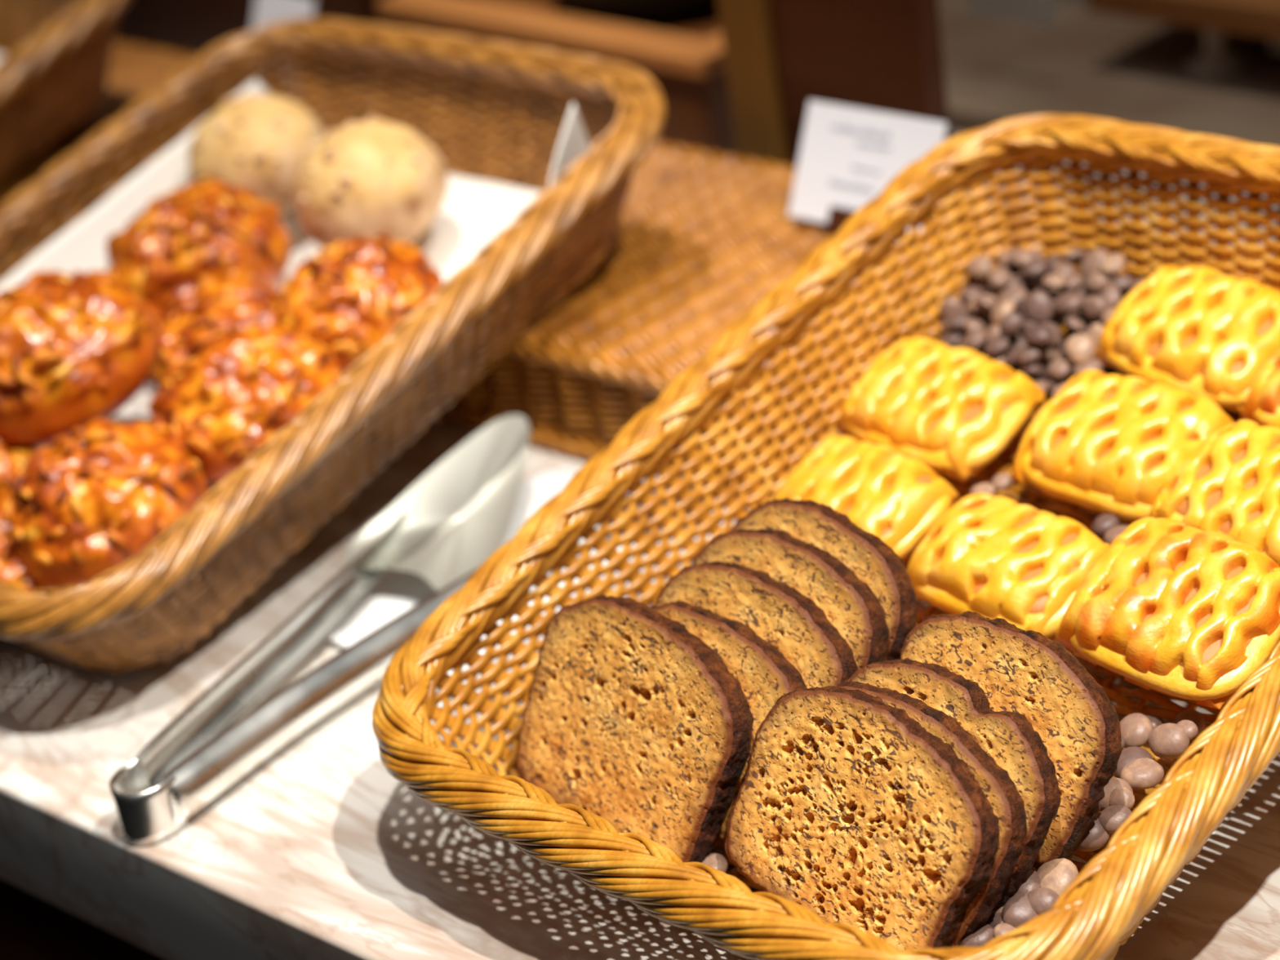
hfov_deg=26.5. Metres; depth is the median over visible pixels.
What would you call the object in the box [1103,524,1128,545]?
chocolate chip
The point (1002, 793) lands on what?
bread slice
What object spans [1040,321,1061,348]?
chocolate chip
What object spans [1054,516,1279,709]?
pastry
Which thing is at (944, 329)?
chocolate chip
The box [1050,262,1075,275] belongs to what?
chocolate chip
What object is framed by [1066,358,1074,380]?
chocolate chip
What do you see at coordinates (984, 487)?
chocolate chip
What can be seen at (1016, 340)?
chocolate chip
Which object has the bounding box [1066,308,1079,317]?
chocolate chip
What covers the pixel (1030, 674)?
bread slice
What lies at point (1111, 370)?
chocolate chip
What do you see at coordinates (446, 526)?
serving tongs
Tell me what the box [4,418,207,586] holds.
pastry
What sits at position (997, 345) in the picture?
chocolate chip
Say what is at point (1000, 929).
chocolate chip
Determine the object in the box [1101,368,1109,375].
chocolate chip
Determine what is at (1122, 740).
chocolate chip
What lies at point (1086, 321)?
chocolate chip
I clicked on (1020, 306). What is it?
chocolate chip
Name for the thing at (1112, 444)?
pastry
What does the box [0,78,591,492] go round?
paper liner
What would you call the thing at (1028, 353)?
chocolate chip
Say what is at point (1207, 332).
pastry
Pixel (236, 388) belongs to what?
pastry
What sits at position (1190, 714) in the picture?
chocolate chip
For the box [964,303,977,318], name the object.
chocolate chip
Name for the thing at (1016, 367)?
chocolate chip
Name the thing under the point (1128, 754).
chocolate chip
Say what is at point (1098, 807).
chocolate chip
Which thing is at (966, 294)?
chocolate chip
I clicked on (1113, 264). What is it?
chocolate chip
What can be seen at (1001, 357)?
chocolate chip
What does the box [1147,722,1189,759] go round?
chocolate chip
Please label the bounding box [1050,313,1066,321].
chocolate chip
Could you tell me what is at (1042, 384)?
chocolate chip
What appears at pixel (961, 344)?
chocolate chip
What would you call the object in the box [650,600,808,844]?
bread slice
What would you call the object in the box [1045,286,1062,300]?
chocolate chip
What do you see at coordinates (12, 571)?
pastry
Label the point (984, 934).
chocolate chip
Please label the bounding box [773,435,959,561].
pastry
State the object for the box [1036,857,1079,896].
chocolate chip
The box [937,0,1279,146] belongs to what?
floor
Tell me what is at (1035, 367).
chocolate chip
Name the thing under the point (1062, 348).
chocolate chip
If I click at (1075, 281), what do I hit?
chocolate chip
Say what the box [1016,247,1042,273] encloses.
chocolate chip
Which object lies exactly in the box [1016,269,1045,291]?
chocolate chip
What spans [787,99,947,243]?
price card
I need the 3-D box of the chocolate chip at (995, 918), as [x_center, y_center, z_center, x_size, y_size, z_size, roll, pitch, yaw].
[0.119,0.145,0.898,0.010,0.005,0.010,-18,29,-17]
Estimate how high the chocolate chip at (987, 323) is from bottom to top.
0.008 m
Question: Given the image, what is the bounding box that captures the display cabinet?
[717,0,955,195]
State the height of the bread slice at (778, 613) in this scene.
0.076 m
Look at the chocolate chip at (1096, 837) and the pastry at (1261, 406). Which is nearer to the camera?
the chocolate chip at (1096, 837)
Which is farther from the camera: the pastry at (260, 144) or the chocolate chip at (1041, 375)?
the pastry at (260, 144)
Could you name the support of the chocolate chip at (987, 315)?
on the chocolate chip at (987, 323)
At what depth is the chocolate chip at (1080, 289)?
1.15 m
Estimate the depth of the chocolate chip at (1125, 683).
0.97 m
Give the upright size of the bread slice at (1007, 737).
0.069 m
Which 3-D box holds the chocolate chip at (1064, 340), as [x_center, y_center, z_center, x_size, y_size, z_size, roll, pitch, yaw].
[0.179,-0.056,1.138,0.011,0.005,0.012,15,36,38]
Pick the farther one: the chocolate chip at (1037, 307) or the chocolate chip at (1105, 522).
the chocolate chip at (1037, 307)
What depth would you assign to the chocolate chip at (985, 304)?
1.14 m
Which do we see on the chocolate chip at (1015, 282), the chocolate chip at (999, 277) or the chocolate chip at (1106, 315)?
the chocolate chip at (999, 277)
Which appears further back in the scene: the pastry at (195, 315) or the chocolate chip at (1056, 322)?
the pastry at (195, 315)
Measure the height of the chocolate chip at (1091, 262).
0.013 m
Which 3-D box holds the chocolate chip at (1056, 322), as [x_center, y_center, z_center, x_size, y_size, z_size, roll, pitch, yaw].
[0.174,-0.064,1.153,0.006,0.009,0.010,-29,33,-34]
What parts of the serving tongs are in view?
arm, arm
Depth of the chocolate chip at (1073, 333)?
1.13 m
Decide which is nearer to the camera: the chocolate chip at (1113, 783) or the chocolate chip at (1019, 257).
the chocolate chip at (1113, 783)
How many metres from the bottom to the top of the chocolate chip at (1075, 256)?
0.009 m
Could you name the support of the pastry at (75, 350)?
on the paper liner at (473, 211)
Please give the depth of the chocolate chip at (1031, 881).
0.90 m
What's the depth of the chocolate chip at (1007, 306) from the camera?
1.14 m
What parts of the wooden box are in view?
frame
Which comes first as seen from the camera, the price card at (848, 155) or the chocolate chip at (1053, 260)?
the chocolate chip at (1053, 260)
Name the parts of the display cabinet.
upright post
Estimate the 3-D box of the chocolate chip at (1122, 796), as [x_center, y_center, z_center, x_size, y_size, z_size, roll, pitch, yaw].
[0.163,0.108,0.921,0.010,0.007,0.008,8,32,29]
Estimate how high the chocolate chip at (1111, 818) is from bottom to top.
0.007 m
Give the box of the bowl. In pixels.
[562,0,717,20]
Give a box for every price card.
[251,0,315,99]
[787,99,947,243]
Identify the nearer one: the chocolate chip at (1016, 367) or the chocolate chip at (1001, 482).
the chocolate chip at (1001, 482)
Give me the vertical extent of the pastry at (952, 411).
0.034 m
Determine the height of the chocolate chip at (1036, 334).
0.007 m
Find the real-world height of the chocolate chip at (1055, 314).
0.006 m
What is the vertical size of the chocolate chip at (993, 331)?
0.010 m
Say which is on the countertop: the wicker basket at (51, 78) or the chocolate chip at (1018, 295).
the wicker basket at (51, 78)
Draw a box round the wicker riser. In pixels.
[0,21,1273,540]
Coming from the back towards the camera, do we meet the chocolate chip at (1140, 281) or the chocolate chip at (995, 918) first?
the chocolate chip at (1140, 281)
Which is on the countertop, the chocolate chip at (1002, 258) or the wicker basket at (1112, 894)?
the wicker basket at (1112, 894)
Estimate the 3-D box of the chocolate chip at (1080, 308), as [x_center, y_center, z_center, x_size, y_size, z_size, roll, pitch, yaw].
[0.189,-0.071,1.131,0.012,0.007,0.013,-7,27,3]
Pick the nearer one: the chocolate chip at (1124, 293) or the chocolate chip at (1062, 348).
the chocolate chip at (1062, 348)
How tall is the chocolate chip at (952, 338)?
0.006 m
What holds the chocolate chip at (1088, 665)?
in the wicker basket at (1112, 894)
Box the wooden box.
[376,0,737,156]
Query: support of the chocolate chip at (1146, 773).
in the wicker basket at (1112, 894)
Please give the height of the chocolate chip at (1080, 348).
0.011 m
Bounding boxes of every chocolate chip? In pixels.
[701,853,728,872]
[938,296,964,321]
[939,319,964,333]
[939,329,964,347]
[945,311,970,329]
[957,339,977,352]
[958,285,983,303]
[960,922,994,946]
[962,318,986,332]
[963,328,985,350]
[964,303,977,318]
[966,255,993,278]
[968,294,995,315]
[969,482,995,495]
[973,296,995,312]
[975,277,993,294]
[975,315,992,332]
[977,343,987,355]
[984,311,991,319]
[984,324,1004,343]
[984,337,1009,355]
[985,332,1010,351]
[986,266,1011,288]
[986,351,1008,364]
[986,912,1003,928]
[987,267,1011,288]
[990,473,1014,491]
[991,298,1016,324]
[991,906,1004,913]
[992,274,1025,297]
[992,923,1015,937]
[995,286,1028,306]
[996,248,1021,266]
[1000,312,1024,334]
[1001,893,1038,928]
[1004,346,1021,368]
[1004,351,1017,371]
[1005,266,1017,275]
[1005,332,1027,355]
[1008,248,1038,266]
[1012,868,1040,896]
[1013,307,1026,318]
[1015,293,1030,309]
[1015,343,1043,364]
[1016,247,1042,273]
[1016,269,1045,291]
[1017,360,1043,374]
[1022,290,1054,324]
[1022,317,1037,330]
[1022,324,1054,345]
[1023,257,1048,277]
[1025,364,1048,382]
[1026,887,1059,915]
[1034,380,1048,393]
[1035,286,1055,300]
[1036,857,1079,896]
[1038,346,1056,360]
[1039,348,1067,368]
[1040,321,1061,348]
[1042,273,1068,288]
[1044,253,1059,275]
[1044,375,1068,390]
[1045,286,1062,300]
[1047,358,1071,378]
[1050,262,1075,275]
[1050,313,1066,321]
[1051,300,1061,319]
[1051,320,1061,328]
[1051,382,1066,398]
[1053,290,1086,313]
[1054,337,1070,349]
[1058,273,1083,292]
[1059,342,1066,356]
[1060,248,1086,265]
[1065,315,1087,333]
[1065,333,1096,364]
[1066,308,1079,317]
[1066,324,1090,337]
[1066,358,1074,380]
[1069,311,1089,326]
[1071,330,1079,336]
[1072,357,1103,375]
[1074,285,1084,293]
[1074,654,1098,669]
[1076,813,1110,851]
[1078,273,1085,285]
[1079,306,1086,317]
[1080,248,1108,279]
[1081,295,1107,320]
[1082,291,1097,297]
[1083,271,1112,293]
[1084,323,1104,346]
[1085,273,1108,293]
[1089,319,1099,325]
[1091,513,1119,535]
[1095,803,1100,813]
[1096,284,1121,308]
[1097,804,1132,833]
[1098,777,1133,811]
[1100,253,1126,275]
[1101,307,1115,325]
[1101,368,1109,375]
[1103,366,1117,374]
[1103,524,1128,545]
[1107,274,1136,290]
[1108,786,1134,808]
[1114,746,1153,777]
[1120,287,1132,300]
[1120,675,1141,688]
[1120,712,1153,747]
[1120,757,1164,789]
[1121,737,1124,750]
[1134,278,1146,285]
[1143,713,1164,728]
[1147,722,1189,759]
[1173,708,1205,736]
[1176,720,1198,740]
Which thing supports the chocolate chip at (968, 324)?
on the chocolate chip
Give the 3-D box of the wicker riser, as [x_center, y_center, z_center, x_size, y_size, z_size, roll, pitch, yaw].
[-0.074,-0.117,1.446,1.573,0.062,0.229,16,37,40]
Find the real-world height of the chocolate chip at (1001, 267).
0.010 m
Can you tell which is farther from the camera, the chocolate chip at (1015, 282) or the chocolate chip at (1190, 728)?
the chocolate chip at (1015, 282)
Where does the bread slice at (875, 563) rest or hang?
in the wicker basket at (1112, 894)
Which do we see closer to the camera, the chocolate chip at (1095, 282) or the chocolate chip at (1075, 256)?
the chocolate chip at (1095, 282)
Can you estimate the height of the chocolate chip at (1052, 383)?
0.005 m
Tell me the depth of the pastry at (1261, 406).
1.05 m
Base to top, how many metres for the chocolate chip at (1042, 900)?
0.008 m
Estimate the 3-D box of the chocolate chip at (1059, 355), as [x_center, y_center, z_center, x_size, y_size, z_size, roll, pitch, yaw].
[0.173,-0.050,1.134,0.013,0.007,0.012,-21,30,-22]
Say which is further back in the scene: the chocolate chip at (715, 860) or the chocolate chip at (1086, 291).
the chocolate chip at (1086, 291)
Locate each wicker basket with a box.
[0,0,130,177]
[0,17,665,675]
[371,113,1279,959]
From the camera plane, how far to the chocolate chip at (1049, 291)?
1.15 m
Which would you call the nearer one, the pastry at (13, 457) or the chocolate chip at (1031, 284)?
the chocolate chip at (1031, 284)
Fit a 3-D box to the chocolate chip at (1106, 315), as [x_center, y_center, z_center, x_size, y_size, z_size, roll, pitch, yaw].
[0.194,-0.067,1.113,0.010,0.006,0.011,0,29,18]
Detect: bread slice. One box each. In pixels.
[515,594,753,862]
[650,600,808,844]
[654,560,857,688]
[693,528,889,669]
[724,685,999,951]
[729,497,916,660]
[838,681,1026,947]
[846,657,1061,911]
[899,610,1121,869]
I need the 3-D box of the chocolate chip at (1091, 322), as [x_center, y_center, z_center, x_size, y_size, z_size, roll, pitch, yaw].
[0.191,-0.069,1.149,0.012,0.007,0.013,-9,27,1]
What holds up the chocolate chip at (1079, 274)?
on the chocolate chip
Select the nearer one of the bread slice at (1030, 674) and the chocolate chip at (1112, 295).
the bread slice at (1030, 674)
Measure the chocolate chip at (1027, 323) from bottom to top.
0.006 m
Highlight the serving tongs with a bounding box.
[109,414,707,844]
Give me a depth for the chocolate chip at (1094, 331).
1.11 m
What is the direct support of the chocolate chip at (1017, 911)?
in the wicker basket at (1112, 894)
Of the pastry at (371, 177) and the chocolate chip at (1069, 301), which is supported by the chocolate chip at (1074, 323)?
the chocolate chip at (1069, 301)
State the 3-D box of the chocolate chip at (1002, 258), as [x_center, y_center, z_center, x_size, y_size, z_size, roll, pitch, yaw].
[0.161,-0.097,1.177,0.014,0.007,0.015,5,31,26]
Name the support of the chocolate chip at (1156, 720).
in the wicker basket at (1112, 894)
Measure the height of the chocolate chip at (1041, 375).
0.006 m
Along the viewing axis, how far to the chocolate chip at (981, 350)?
1.15 m
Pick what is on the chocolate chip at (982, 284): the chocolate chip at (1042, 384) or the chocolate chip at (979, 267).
the chocolate chip at (979, 267)
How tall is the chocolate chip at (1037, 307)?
0.013 m
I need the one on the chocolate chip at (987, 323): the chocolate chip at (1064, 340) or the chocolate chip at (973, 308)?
the chocolate chip at (973, 308)
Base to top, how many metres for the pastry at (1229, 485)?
0.036 m
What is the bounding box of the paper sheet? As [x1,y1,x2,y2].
[324,468,733,693]
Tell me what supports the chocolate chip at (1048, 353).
on the chocolate chip at (1059, 355)
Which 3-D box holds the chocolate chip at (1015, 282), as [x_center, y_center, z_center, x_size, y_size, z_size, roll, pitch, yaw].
[0.157,-0.083,1.162,0.013,0.008,0.013,9,32,31]
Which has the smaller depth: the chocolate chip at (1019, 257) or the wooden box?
the chocolate chip at (1019, 257)
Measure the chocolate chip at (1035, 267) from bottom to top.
0.006 m
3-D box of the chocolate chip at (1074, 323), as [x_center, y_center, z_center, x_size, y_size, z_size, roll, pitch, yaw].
[0.181,-0.064,1.127,0.009,0.008,0.010,-12,28,-6]
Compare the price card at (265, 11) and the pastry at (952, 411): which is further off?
the price card at (265, 11)
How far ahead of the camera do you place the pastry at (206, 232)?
1.30 m
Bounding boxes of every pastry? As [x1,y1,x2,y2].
[0,270,157,445]
[0,438,39,514]
[0,511,57,593]
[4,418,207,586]
[105,177,291,321]
[146,280,282,394]
[147,324,341,481]
[187,93,325,213]
[274,233,443,375]
[294,115,448,248]
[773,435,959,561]
[838,337,1045,480]
[906,493,1109,639]
[1010,368,1235,523]
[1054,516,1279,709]
[1094,265,1279,412]
[1147,419,1279,566]
[1239,347,1279,428]
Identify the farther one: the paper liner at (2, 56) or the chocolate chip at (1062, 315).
the paper liner at (2, 56)
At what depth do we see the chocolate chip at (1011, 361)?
1.13 m
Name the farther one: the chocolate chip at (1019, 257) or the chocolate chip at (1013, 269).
the chocolate chip at (1013, 269)
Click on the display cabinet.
(881, 55)
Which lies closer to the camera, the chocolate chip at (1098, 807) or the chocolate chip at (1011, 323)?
the chocolate chip at (1098, 807)
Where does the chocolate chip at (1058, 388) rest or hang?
in the wicker basket at (1112, 894)
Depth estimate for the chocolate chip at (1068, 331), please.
1.14 m
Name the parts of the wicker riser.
frame, panel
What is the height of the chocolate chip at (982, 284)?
0.007 m
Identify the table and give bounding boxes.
[1087,0,1279,79]
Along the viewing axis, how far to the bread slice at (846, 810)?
0.91 m
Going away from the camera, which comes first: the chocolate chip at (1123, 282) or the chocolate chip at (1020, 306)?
the chocolate chip at (1123, 282)
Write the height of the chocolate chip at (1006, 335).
0.012 m
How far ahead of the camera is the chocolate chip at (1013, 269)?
1.18 m
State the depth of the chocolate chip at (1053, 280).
1.14 m
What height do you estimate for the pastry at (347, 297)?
0.058 m
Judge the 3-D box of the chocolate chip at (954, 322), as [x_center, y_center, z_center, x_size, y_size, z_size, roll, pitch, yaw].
[0.135,-0.068,1.155,0.011,0.005,0.010,-22,30,-24]
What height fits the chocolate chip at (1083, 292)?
0.009 m
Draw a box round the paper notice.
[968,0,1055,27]
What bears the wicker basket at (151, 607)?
on the countertop
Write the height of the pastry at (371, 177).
0.062 m
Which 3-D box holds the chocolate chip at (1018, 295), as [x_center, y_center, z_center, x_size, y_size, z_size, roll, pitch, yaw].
[0.156,-0.076,1.145,0.015,0.009,0.014,13,35,36]
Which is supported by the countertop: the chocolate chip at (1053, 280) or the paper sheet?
the paper sheet
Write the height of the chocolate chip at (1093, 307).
0.010 m
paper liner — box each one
[0,54,6,60]
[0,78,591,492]
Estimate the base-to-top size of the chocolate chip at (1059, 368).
0.006 m
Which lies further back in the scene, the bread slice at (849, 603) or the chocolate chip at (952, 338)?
the chocolate chip at (952, 338)
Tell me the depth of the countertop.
1.06 m
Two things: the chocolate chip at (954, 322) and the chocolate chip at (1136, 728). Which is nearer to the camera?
the chocolate chip at (1136, 728)
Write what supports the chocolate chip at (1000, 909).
in the wicker basket at (1112, 894)
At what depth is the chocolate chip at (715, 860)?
0.95 m
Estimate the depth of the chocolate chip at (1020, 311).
1.15 m
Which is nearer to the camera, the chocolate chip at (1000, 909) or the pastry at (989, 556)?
the chocolate chip at (1000, 909)
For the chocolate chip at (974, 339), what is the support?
on the chocolate chip at (961, 344)
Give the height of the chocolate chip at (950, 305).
0.012 m
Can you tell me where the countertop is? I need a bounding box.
[0,132,1279,959]
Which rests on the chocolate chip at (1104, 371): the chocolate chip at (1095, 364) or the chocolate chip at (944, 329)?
the chocolate chip at (1095, 364)
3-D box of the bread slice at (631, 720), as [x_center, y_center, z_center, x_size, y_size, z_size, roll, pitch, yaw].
[-0.002,0.090,0.980,0.047,0.082,0.104,-28,33,-32]

